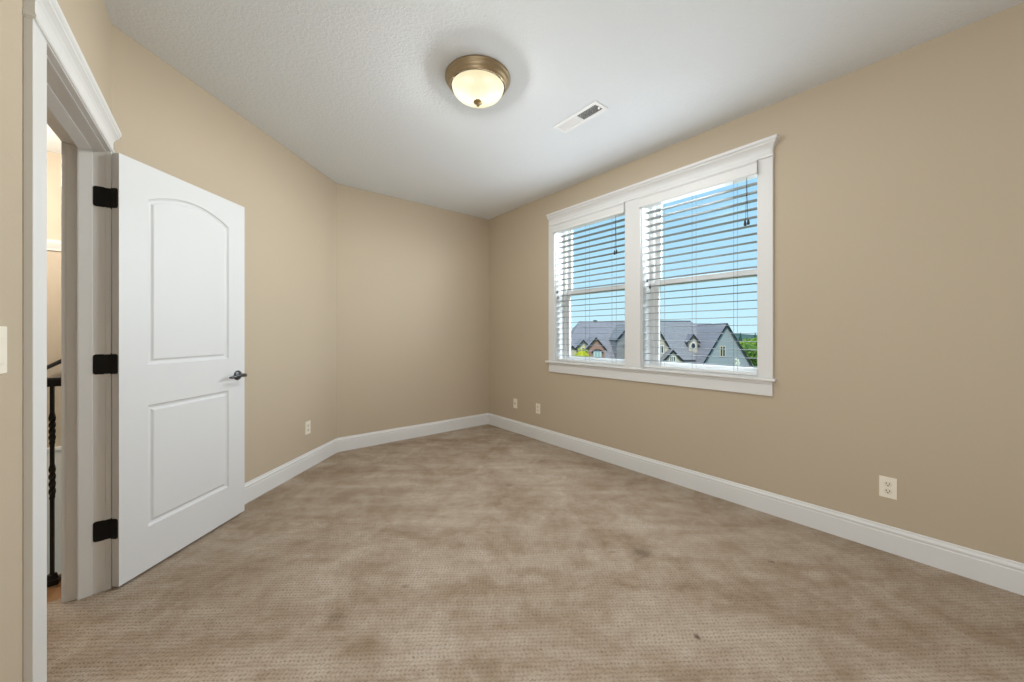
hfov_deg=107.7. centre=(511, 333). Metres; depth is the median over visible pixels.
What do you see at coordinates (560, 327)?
window
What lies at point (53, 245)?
trim
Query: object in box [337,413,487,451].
baseboard
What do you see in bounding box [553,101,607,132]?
ceiling vent
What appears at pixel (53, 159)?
wall
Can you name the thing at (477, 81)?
ceiling light
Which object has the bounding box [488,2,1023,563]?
wall
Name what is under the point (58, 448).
trim
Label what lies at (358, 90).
ceiling
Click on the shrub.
(580, 353)
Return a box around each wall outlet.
[305,421,310,434]
[513,398,516,407]
[536,403,539,413]
[879,475,896,499]
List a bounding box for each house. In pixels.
[571,320,624,359]
[661,321,752,366]
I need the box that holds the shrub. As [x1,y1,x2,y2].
[574,346,588,356]
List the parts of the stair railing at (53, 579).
handrail, rail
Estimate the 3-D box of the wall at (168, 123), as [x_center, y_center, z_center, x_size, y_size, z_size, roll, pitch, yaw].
[-1.928,-0.163,2.797,0.120,2.755,2.028,0,0,6]
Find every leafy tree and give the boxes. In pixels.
[739,338,756,345]
[742,343,756,367]
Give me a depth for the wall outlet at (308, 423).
3.31 m
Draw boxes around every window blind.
[552,202,624,365]
[638,160,757,375]
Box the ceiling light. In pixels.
[445,55,510,107]
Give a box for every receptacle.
[884,481,891,486]
[884,488,891,493]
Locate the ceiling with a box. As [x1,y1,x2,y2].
[47,0,1023,219]
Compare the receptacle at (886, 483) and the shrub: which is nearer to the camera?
the receptacle at (886, 483)
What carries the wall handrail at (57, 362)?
attached to the wall at (53, 159)
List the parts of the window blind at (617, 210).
rail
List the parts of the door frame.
casing, head casing, casing, head casing, crown molding, casing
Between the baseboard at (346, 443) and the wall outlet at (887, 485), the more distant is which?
the baseboard at (346, 443)
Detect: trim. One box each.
[47,239,60,250]
[47,446,60,574]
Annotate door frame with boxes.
[22,0,121,681]
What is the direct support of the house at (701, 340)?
on the ground
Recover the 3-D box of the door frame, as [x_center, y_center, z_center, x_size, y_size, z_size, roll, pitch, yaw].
[-1.651,0.115,1.361,0.181,2.160,1.026,0,0,-38]
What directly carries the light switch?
attached to the wall at (89, 22)
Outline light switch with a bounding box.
[0,326,6,373]
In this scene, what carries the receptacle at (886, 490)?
attached to the wall outlet at (887, 485)
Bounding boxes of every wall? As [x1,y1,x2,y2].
[0,0,110,681]
[47,151,60,447]
[111,24,336,482]
[337,184,487,437]
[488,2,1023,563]
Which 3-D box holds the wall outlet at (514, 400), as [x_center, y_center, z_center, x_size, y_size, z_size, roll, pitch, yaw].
[0.037,0.845,4.538,0.015,0.114,0.070,0,0,-39]
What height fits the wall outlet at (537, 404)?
0.114 m
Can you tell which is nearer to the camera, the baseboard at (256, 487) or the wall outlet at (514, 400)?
the baseboard at (256, 487)
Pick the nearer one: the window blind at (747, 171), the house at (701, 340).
the window blind at (747, 171)
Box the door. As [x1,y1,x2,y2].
[93,153,246,586]
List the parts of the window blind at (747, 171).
ladder cord, rail, ladder cord, lift cord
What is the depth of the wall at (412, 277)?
4.25 m
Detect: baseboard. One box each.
[245,438,337,503]
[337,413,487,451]
[488,413,1023,595]
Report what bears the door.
in the wall at (89, 22)
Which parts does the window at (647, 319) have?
casing, casing, frame, window stool, crown molding, sash, sash, casing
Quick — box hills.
[734,334,756,340]
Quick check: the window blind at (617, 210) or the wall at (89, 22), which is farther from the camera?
the window blind at (617, 210)
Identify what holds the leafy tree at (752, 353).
on the ground
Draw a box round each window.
[545,134,779,395]
[555,230,624,366]
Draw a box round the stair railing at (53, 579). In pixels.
[47,377,60,588]
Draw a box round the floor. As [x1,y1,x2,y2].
[47,424,1023,681]
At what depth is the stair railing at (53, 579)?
1.78 m
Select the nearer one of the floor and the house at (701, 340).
the floor
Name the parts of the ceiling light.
socket plate, lamp shade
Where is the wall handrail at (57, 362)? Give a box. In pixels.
[47,359,60,369]
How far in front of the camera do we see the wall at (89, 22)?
0.95 m
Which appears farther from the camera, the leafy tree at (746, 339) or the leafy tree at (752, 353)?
the leafy tree at (746, 339)
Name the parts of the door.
lever, handle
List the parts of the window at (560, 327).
frame, sash, sash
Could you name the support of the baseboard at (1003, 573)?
attached to the wall at (899, 177)
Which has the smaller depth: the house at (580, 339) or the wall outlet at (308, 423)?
the wall outlet at (308, 423)
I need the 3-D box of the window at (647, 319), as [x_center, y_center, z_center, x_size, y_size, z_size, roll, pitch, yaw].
[1.128,-0.438,3.322,0.257,1.701,2.147,0,0,-39]

